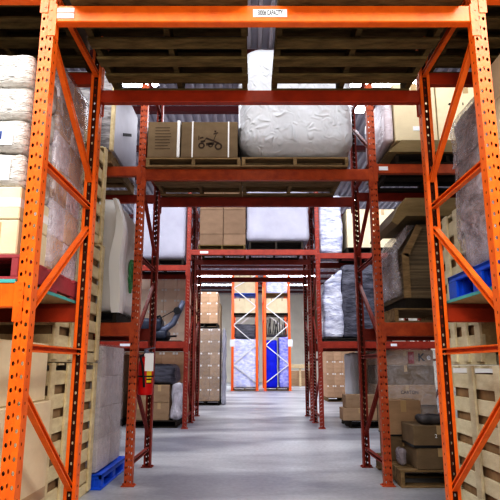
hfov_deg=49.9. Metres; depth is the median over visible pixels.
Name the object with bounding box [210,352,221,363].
cardboard box
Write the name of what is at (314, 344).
beam
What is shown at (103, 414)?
cardboard box
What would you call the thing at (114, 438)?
cardboard box
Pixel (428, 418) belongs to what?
bundle
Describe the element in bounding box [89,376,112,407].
cardboard box
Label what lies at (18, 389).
frame
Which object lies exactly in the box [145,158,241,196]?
wooden pallet
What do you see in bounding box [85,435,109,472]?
cardboard box
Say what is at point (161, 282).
cardboard box
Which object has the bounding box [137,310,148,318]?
cardboard box
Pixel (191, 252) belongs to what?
beam
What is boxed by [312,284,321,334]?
cardboard box
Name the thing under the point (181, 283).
cardboard box
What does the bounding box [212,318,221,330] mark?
cardboard box
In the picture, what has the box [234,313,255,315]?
wooden pallet
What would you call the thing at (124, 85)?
strip light
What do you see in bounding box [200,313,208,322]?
cardboard box
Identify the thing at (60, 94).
cardboard box
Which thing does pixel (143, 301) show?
cardboard box
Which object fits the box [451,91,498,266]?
load
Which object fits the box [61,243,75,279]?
cardboard box
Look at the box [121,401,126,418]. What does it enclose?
cardboard box
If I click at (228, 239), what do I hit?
cardboard box
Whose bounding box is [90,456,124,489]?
pallet
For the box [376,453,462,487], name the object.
wooden pallet
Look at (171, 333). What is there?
cardboard box
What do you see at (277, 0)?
cardboard box
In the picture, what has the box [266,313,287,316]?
wooden pallet
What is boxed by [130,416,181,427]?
wooden pallet
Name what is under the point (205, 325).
wooden pallet
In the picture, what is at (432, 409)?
cardboard box
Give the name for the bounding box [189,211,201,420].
frame
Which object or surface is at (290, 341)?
frame
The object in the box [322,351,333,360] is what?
cardboard box
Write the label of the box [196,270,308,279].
beam
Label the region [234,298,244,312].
cardboard box
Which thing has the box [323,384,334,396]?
cardboard box
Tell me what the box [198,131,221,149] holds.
picture
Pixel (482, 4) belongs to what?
beam
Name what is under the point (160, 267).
beam
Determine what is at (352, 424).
wooden pallet
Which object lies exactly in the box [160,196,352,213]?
beam
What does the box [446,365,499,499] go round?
crate
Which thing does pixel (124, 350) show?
beam
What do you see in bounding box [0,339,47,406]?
cardboard box
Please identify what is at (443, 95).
cardboard box
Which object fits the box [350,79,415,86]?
strip light
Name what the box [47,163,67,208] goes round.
cardboard box
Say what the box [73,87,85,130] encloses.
cardboard box
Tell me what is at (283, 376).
load
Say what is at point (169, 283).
cardboard box
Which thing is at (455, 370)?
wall
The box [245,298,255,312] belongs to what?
cardboard box
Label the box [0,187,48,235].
box
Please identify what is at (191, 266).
trim
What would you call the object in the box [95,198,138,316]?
load
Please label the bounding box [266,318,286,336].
bundle
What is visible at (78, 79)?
beam
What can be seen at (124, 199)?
beam
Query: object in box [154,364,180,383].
bundle
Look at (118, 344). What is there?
beam
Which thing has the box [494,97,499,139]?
cardboard box
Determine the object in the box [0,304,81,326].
beam
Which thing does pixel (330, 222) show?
load
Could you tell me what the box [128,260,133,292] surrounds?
print
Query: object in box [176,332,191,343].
cardboard box
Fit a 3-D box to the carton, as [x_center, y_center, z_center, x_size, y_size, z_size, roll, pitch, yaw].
[-1.988,-1.415,6.432,1.024,0.938,1.165,0,-12,0]
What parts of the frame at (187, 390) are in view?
upright post, upright post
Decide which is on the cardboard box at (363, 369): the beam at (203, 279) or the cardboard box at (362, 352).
the cardboard box at (362, 352)
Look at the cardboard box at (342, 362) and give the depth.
17.20 m
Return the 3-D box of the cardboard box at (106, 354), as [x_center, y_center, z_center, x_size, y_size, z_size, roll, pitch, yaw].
[-1.885,1.153,5.570,0.826,0.299,0.454,0,-12,0]
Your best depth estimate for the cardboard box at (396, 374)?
10.20 m
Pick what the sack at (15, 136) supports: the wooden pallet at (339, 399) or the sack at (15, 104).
the sack at (15, 104)
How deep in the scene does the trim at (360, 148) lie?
11.53 m
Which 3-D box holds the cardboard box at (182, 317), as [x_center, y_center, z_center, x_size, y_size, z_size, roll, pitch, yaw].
[-1.472,1.530,12.202,0.280,0.238,0.890,0,-12,0]
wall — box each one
[124,293,366,379]
[399,318,492,390]
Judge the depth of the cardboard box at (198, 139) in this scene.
5.88 m
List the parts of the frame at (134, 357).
upright post, upright post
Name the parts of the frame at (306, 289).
upright post, upright post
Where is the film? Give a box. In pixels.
[45,80,86,272]
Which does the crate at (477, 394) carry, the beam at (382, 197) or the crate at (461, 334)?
the crate at (461, 334)
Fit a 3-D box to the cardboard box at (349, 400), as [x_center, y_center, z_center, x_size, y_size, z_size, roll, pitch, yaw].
[2.070,2.857,10.173,0.576,0.237,0.349,0,-12,0]
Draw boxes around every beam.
[0,0,48,13]
[0,282,23,321]
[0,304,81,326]
[47,4,480,42]
[67,72,96,96]
[93,322,134,342]
[93,328,152,342]
[99,341,185,351]
[100,88,420,116]
[101,166,141,183]
[105,195,157,210]
[124,344,189,349]
[124,350,189,350]
[139,265,187,274]
[139,273,193,281]
[141,168,373,187]
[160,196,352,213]
[188,249,317,259]
[195,260,309,268]
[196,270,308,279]
[201,277,304,285]
[308,346,374,350]
[312,263,382,269]
[314,344,426,349]
[318,253,387,262]
[320,341,434,351]
[356,193,458,206]
[360,329,434,342]
[373,163,459,181]
[381,322,433,342]
[423,73,481,96]
[440,304,494,327]
[478,0,499,13]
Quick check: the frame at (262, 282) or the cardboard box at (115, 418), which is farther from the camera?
the frame at (262, 282)
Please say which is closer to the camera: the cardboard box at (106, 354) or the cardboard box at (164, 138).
the cardboard box at (106, 354)
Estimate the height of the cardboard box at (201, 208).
0.376 m
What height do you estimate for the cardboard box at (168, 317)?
0.238 m
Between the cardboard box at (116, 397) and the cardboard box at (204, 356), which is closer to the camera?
the cardboard box at (116, 397)
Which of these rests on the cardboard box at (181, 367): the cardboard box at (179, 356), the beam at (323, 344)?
the cardboard box at (179, 356)
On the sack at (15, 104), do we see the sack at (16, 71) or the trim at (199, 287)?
the sack at (16, 71)
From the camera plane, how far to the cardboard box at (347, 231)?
10.71 m
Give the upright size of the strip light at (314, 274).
0.403 m
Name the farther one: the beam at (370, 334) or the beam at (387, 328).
the beam at (370, 334)
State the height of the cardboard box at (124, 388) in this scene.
0.304 m
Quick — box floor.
[78,382,457,499]
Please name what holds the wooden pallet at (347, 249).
on the beam at (322, 265)
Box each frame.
[0,0,104,499]
[120,84,163,486]
[181,193,196,428]
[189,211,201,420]
[230,275,257,390]
[234,282,255,338]
[262,282,286,387]
[263,275,292,390]
[302,214,312,420]
[308,192,325,428]
[350,84,395,486]
[415,0,499,499]
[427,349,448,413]
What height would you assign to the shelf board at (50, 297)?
0.019 m
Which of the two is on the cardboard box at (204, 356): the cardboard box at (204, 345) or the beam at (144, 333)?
the cardboard box at (204, 345)
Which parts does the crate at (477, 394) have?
lid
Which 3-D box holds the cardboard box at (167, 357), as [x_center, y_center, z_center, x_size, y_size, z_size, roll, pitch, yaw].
[-1.756,2.432,12.007,0.280,0.282,0.896,0,-12,0]
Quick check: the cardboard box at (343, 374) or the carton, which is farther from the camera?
the cardboard box at (343, 374)
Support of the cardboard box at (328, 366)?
on the cardboard box at (328, 378)
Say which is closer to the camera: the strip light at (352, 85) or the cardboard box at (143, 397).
the strip light at (352, 85)
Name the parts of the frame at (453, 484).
upright post, upright post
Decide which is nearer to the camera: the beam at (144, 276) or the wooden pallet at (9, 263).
the wooden pallet at (9, 263)
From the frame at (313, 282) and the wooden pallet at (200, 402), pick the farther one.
the wooden pallet at (200, 402)
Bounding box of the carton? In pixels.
[66,71,137,183]
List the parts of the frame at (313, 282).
upright post, upright post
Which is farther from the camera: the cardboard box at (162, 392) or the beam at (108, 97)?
the cardboard box at (162, 392)
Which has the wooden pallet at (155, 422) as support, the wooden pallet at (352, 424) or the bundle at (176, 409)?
the bundle at (176, 409)
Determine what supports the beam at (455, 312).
attached to the frame at (453, 484)
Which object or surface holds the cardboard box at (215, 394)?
on the wooden pallet at (200, 402)
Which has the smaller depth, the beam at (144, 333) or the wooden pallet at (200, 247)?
the beam at (144, 333)
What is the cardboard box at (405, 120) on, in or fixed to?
on the board at (404, 146)
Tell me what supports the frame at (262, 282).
on the floor
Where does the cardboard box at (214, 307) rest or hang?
on the cardboard box at (213, 317)
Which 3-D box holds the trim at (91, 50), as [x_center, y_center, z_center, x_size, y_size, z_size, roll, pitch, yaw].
[0.000,-2.931,8.035,18.000,0.115,0.120,0,-12,0]
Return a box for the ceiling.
[64,0,480,293]
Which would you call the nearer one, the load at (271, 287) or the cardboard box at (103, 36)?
the cardboard box at (103, 36)
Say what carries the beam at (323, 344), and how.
attached to the frame at (313, 282)
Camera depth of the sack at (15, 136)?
3.05 m
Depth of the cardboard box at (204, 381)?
15.55 m
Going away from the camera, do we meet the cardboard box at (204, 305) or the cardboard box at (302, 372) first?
the cardboard box at (204, 305)
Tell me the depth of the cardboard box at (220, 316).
22.03 m
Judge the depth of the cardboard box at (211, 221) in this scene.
10.69 m
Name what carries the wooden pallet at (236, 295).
on the beam
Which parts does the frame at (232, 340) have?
upright post, upright post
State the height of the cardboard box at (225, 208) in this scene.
0.376 m
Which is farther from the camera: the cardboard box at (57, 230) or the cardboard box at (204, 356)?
the cardboard box at (204, 356)
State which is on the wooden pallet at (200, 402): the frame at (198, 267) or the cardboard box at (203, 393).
the cardboard box at (203, 393)
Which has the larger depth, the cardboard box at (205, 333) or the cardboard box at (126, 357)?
the cardboard box at (205, 333)
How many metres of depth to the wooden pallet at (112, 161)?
6.74 m
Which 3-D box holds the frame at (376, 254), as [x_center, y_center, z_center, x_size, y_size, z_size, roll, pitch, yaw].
[1.345,0.170,6.190,0.130,4.562,1.105,0,-12,0]
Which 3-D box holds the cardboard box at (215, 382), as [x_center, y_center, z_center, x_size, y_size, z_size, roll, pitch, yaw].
[-1.025,3.943,16.032,0.286,0.342,0.993,0,-12,0]
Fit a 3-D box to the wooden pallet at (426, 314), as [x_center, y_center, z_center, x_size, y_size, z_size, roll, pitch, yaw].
[2.110,0.782,6.060,1.233,0.150,1.020,0,-12,0]
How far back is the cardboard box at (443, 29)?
3.92 m
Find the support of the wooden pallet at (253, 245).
on the beam at (198, 262)
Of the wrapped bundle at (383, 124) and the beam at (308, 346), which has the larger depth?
the beam at (308, 346)
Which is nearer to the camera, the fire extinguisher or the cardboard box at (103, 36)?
the cardboard box at (103, 36)
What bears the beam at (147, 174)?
attached to the frame at (134, 357)
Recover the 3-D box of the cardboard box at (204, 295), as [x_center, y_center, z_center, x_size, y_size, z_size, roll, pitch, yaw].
[-1.355,1.510,16.548,0.259,0.311,0.996,0,-12,0]
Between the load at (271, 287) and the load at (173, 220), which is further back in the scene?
the load at (271, 287)
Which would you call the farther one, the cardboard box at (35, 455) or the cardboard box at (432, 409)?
the cardboard box at (432, 409)
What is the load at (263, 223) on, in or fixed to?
on the wooden pallet at (253, 245)
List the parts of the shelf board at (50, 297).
board panel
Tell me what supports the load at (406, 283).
on the wooden pallet at (426, 314)
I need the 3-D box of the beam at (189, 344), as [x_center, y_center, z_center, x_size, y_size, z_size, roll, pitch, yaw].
[-2.395,2.047,11.169,2.376,0.209,0.073,0,-12,0]
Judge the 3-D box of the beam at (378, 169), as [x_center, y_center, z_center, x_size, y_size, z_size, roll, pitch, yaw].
[2.595,-0.843,5.894,2.496,0.209,0.073,0,-12,0]
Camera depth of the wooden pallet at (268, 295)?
25.16 m
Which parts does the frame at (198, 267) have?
upright post, upright post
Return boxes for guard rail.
[291,364,311,386]
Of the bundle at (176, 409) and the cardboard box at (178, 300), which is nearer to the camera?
the bundle at (176, 409)
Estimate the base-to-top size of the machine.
0.818 m
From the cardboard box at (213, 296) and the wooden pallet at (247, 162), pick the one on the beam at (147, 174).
the wooden pallet at (247, 162)
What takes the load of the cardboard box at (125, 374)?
on the cardboard box at (124, 388)
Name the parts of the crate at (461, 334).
lid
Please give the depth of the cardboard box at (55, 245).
3.47 m
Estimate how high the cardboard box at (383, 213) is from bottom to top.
0.787 m
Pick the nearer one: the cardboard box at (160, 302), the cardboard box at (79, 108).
the cardboard box at (79, 108)
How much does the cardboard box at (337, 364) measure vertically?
0.377 m
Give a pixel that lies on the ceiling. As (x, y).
(258, 37)
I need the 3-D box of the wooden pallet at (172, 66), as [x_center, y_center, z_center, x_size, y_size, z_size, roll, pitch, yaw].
[-0.541,-1.410,3.689,1.054,0.140,1.230,0,-12,0]
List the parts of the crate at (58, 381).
lid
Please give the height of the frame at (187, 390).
4.562 m
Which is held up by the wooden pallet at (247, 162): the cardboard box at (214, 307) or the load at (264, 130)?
the load at (264, 130)
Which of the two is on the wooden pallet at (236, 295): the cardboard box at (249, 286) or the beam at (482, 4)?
the cardboard box at (249, 286)
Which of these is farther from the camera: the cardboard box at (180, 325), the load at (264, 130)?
the cardboard box at (180, 325)
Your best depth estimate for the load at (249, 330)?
24.49 m
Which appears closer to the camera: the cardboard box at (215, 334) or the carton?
the carton
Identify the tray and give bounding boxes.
[266,334,286,336]
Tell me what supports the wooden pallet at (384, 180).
on the beam at (378, 169)
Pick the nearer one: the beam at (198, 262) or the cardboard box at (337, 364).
the beam at (198, 262)
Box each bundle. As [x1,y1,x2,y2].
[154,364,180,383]
[169,382,184,419]
[222,329,226,404]
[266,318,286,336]
[365,105,392,165]
[395,446,406,464]
[415,413,449,423]
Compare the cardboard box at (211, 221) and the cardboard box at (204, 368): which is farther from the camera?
the cardboard box at (204, 368)
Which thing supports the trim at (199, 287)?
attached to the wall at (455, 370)
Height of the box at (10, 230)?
0.196 m
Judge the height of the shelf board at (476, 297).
0.019 m
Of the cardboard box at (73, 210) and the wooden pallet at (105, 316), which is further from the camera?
the wooden pallet at (105, 316)
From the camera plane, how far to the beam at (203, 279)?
12.87 m
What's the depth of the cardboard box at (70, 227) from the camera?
3.80 m
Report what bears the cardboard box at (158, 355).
on the cardboard box
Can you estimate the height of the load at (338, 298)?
1.454 m
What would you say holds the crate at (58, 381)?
on the floor
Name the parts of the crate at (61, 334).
lid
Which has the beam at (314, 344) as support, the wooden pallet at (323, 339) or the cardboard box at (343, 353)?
the wooden pallet at (323, 339)
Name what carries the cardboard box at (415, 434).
on the cardboard box at (419, 458)
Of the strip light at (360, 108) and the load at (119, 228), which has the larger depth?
the strip light at (360, 108)
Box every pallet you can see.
[0,0,97,72]
[0,254,76,300]
[70,0,247,89]
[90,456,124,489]
[94,312,136,324]
[100,152,134,194]
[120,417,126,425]
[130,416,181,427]
[139,259,185,273]
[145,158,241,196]
[196,323,218,328]
[198,245,245,259]
[199,399,220,404]
[233,388,255,390]
[234,293,255,297]
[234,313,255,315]
[241,157,348,196]
[249,241,302,259]
[266,293,287,297]
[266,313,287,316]
[267,387,288,390]
[271,0,462,89]
[322,338,360,340]
[324,396,342,401]
[338,247,391,262]
[342,420,378,427]
[373,308,432,328]
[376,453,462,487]
[377,154,459,192]
[423,0,499,72]
[448,260,499,299]
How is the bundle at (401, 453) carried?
on the wooden pallet at (398, 470)
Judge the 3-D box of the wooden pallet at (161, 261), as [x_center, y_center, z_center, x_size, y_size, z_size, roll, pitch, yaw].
[-1.802,0.348,11.023,1.009,0.120,1.030,0,-12,0]
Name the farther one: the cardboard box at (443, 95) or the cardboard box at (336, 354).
the cardboard box at (336, 354)
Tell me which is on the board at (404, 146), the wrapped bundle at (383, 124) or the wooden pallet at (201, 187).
the wrapped bundle at (383, 124)
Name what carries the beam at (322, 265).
attached to the frame at (313, 282)
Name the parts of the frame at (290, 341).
upright post, upright post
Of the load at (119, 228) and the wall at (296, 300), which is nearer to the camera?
the load at (119, 228)
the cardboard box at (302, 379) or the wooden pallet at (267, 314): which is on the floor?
the cardboard box at (302, 379)
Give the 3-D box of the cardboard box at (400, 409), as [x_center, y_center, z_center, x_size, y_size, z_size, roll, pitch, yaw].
[1.650,1.841,5.947,0.380,0.368,0.401,0,-12,0]
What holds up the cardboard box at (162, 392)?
on the cardboard box at (161, 410)
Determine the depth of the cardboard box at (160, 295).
11.86 m
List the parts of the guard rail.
post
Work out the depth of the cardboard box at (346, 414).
9.94 m
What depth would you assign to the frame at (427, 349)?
10.53 m
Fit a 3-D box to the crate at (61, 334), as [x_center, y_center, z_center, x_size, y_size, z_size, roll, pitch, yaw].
[-1.855,0.402,4.740,0.760,1.155,1.240,0,-12,0]
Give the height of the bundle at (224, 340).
2.191 m
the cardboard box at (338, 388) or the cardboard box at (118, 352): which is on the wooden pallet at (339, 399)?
the cardboard box at (338, 388)
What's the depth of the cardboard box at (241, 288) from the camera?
24.92 m
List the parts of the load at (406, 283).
sloped lid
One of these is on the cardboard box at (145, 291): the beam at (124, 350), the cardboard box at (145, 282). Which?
the cardboard box at (145, 282)
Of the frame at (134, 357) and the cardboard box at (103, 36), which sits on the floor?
the frame at (134, 357)
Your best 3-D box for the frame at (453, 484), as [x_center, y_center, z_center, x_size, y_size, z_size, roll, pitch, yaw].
[1.345,-0.405,3.485,0.130,4.562,1.095,0,-12,0]
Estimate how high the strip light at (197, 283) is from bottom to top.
0.403 m
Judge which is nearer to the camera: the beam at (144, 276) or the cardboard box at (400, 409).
the cardboard box at (400, 409)
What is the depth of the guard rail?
28.34 m
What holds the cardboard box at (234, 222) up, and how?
on the cardboard box at (228, 239)
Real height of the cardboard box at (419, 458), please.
0.198 m
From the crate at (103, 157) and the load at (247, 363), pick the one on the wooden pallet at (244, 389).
the load at (247, 363)
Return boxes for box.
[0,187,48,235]
[0,220,46,265]
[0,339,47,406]
[0,400,50,499]
[6,0,89,51]
[44,233,62,268]
[45,198,64,241]
[47,68,74,106]
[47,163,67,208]
[47,346,113,375]
[50,130,69,176]
[52,97,71,144]
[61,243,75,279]
[63,210,77,245]
[65,178,79,219]
[68,147,81,188]
[70,125,83,158]
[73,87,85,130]
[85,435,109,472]
[87,405,110,439]
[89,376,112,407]
[103,36,240,50]
[108,429,119,463]
[110,402,120,433]
[111,375,122,403]
[113,347,123,374]
[121,385,127,402]
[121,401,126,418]
[122,370,128,385]
[123,354,129,369]
[131,402,148,419]
[133,390,148,401]
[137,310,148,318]
[138,288,149,298]
[138,299,149,309]
[139,279,150,287]
[147,120,181,157]
[149,401,173,419]
[150,383,174,401]
[151,299,163,309]
[151,310,163,318]
[152,279,164,288]
[152,288,163,298]
[155,352,161,363]
[162,352,174,363]
[163,310,174,320]
[164,279,176,287]
[164,299,176,309]
[164,321,175,331]
[168,332,175,340]
[175,352,189,364]
[176,321,191,331]
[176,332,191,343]
[177,279,192,289]
[177,288,190,299]
[177,299,190,310]
[178,310,190,321]
[178,365,190,378]
[181,121,239,157]
[199,234,222,244]
[199,389,209,400]
[200,193,223,211]
[200,210,223,233]
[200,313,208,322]
[200,329,210,340]
[200,341,209,351]
[200,352,209,363]
[200,364,209,376]
[200,376,209,388]
[201,292,208,301]
[201,302,208,312]
[209,292,219,305]
[209,302,219,314]
[209,313,218,323]
[209,388,220,400]
[210,329,221,341]
[210,341,221,352]
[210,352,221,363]
[210,364,220,376]
[210,376,220,388]
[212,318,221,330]
[219,303,221,319]
[223,210,245,233]
[223,234,245,246]
[224,192,245,209]
[234,275,244,292]
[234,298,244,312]
[245,275,254,292]
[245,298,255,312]
[266,298,276,312]
[276,0,422,50]
[277,298,287,312]
[291,371,297,377]
[291,378,297,385]
[298,371,304,377]
[298,378,304,385]
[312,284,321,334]
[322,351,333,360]
[323,361,333,372]
[323,372,333,384]
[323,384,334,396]
[333,351,340,360]
[334,361,340,372]
[334,373,341,384]
[334,385,341,396]
[339,407,377,420]
[341,209,370,251]
[341,351,347,360]
[341,361,344,372]
[341,373,344,384]
[342,394,376,407]
[357,352,367,368]
[362,369,368,385]
[367,350,432,364]
[368,365,434,384]
[369,383,436,404]
[370,209,395,246]
[377,398,420,435]
[377,405,437,416]
[379,83,437,163]
[380,433,404,460]
[401,421,459,447]
[404,443,460,469]
[430,29,499,52]
[434,87,482,139]
[491,54,499,101]
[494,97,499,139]
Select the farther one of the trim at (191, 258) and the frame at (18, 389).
the trim at (191, 258)
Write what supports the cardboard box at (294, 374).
on the cardboard box at (294, 381)
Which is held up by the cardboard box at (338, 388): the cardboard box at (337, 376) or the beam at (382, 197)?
the cardboard box at (337, 376)
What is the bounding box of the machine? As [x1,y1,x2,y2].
[141,300,184,340]
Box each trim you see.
[90,49,429,57]
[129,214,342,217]
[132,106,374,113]
[136,145,365,151]
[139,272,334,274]
[191,258,382,260]
[191,266,311,267]
[198,287,302,288]
[201,291,302,292]
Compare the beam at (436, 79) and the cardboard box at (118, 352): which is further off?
the cardboard box at (118, 352)
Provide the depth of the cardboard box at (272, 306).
24.74 m
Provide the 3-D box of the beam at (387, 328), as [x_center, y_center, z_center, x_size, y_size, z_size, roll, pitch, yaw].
[2.595,0.850,5.534,2.496,0.209,0.073,0,-12,0]
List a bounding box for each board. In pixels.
[0,279,75,303]
[367,140,456,184]
[446,286,492,303]
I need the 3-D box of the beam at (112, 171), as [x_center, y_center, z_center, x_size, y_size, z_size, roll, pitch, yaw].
[-2.435,-0.813,5.887,2.496,0.209,0.073,0,-12,0]
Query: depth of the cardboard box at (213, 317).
15.94 m
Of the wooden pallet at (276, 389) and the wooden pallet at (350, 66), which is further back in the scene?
the wooden pallet at (276, 389)
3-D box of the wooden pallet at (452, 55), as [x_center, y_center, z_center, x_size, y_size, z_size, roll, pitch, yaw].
[1.925,-1.557,3.720,1.065,0.140,1.270,0,-12,0]
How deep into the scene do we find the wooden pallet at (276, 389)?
24.26 m
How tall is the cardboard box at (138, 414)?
0.324 m
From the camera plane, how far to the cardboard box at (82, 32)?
4.01 m
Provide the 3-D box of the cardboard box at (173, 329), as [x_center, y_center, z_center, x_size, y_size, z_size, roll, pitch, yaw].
[-1.756,1.765,12.151,0.280,0.238,0.891,0,-12,0]
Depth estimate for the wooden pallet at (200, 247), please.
10.74 m
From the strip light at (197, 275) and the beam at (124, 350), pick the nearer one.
the beam at (124, 350)
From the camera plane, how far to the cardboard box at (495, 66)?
3.53 m
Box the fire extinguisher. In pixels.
[137,347,154,394]
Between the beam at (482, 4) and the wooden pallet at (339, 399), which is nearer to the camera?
the beam at (482, 4)
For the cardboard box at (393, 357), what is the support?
on the cardboard box at (396, 374)
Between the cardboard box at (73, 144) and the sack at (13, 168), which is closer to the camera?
the sack at (13, 168)
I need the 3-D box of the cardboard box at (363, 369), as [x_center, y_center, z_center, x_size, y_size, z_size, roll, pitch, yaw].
[2.617,2.820,11.952,0.329,0.354,0.845,0,-12,0]
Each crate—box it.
[0,225,104,362]
[44,363,97,499]
[78,116,107,244]
[435,208,498,364]
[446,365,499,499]
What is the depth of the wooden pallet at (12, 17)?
3.80 m
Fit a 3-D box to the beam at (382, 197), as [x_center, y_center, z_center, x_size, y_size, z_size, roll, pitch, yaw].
[2.595,-0.634,6.873,2.496,0.209,0.073,0,-12,0]
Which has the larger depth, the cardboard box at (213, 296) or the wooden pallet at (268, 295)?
the wooden pallet at (268, 295)
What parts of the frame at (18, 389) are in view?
upright post, upright post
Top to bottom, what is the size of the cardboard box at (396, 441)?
0.248 m
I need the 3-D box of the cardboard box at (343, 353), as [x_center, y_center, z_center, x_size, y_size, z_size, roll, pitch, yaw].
[3.044,3.476,17.766,0.234,0.377,0.996,0,-12,0]
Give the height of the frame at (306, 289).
4.562 m
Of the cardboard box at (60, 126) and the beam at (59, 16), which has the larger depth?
the cardboard box at (60, 126)
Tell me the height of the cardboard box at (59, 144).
0.234 m
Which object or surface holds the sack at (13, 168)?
on the box at (12, 199)
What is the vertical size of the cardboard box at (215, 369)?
0.342 m
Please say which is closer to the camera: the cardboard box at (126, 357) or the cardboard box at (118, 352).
the cardboard box at (118, 352)
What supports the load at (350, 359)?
on the floor
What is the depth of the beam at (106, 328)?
5.51 m
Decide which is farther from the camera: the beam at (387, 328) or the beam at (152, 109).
the beam at (152, 109)
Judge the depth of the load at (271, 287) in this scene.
24.90 m
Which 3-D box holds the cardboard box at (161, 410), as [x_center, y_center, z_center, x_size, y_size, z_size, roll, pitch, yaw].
[-1.710,3.112,10.471,0.376,0.324,0.821,0,-12,0]
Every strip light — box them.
[123,84,158,86]
[197,275,231,276]
[197,283,231,284]
[267,274,314,276]
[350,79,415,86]
[351,86,367,112]
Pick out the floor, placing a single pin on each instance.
(260, 444)
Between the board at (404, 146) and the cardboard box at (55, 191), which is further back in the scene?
the board at (404, 146)
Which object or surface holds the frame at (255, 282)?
on the floor
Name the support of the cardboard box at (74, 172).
on the cardboard box at (73, 210)
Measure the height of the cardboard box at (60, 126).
0.234 m
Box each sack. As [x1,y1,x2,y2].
[0,55,56,113]
[0,88,54,143]
[0,121,51,167]
[0,155,49,204]
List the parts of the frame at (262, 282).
upright post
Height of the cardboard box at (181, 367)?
0.282 m
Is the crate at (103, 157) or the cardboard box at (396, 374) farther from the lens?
the cardboard box at (396, 374)
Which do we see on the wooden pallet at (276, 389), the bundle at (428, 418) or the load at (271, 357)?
the load at (271, 357)
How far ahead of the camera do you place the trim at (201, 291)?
34.42 m
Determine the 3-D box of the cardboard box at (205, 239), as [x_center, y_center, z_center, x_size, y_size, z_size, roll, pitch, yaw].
[-0.767,-0.108,11.085,0.462,0.216,0.956,0,-12,0]
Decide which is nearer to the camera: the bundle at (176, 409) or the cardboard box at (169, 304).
the bundle at (176, 409)
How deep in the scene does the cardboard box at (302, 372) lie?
29.24 m
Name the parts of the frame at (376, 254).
upright post, upright post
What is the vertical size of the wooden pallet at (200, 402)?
0.120 m
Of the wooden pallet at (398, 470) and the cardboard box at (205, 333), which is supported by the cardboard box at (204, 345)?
the cardboard box at (205, 333)
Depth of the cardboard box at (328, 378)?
17.15 m
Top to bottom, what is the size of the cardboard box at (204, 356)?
0.342 m
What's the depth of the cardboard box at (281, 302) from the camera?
24.74 m
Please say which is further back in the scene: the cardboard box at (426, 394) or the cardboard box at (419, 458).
the cardboard box at (426, 394)
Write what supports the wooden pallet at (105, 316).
on the beam at (106, 328)
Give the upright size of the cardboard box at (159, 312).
0.238 m
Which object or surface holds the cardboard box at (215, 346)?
on the cardboard box at (215, 357)
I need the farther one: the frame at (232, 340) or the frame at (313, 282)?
the frame at (232, 340)
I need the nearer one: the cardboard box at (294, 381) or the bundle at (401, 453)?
the bundle at (401, 453)
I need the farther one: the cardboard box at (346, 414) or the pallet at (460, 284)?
the cardboard box at (346, 414)
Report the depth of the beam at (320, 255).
10.51 m
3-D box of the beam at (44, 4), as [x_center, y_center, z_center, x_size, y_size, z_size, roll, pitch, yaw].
[-2.435,-1.490,3.209,2.496,0.209,0.073,0,-12,0]
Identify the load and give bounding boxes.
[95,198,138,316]
[133,204,191,262]
[233,339,258,387]
[234,324,255,338]
[239,50,352,162]
[246,192,309,249]
[266,282,286,292]
[266,340,276,387]
[278,337,288,387]
[313,195,342,260]
[316,264,384,338]
[344,352,359,393]
[370,198,459,311]
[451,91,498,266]
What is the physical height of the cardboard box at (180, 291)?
0.238 m
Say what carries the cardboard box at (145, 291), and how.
on the cardboard box at (143, 301)
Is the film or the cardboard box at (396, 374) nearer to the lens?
the film
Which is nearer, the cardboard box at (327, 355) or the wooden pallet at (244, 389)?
the cardboard box at (327, 355)

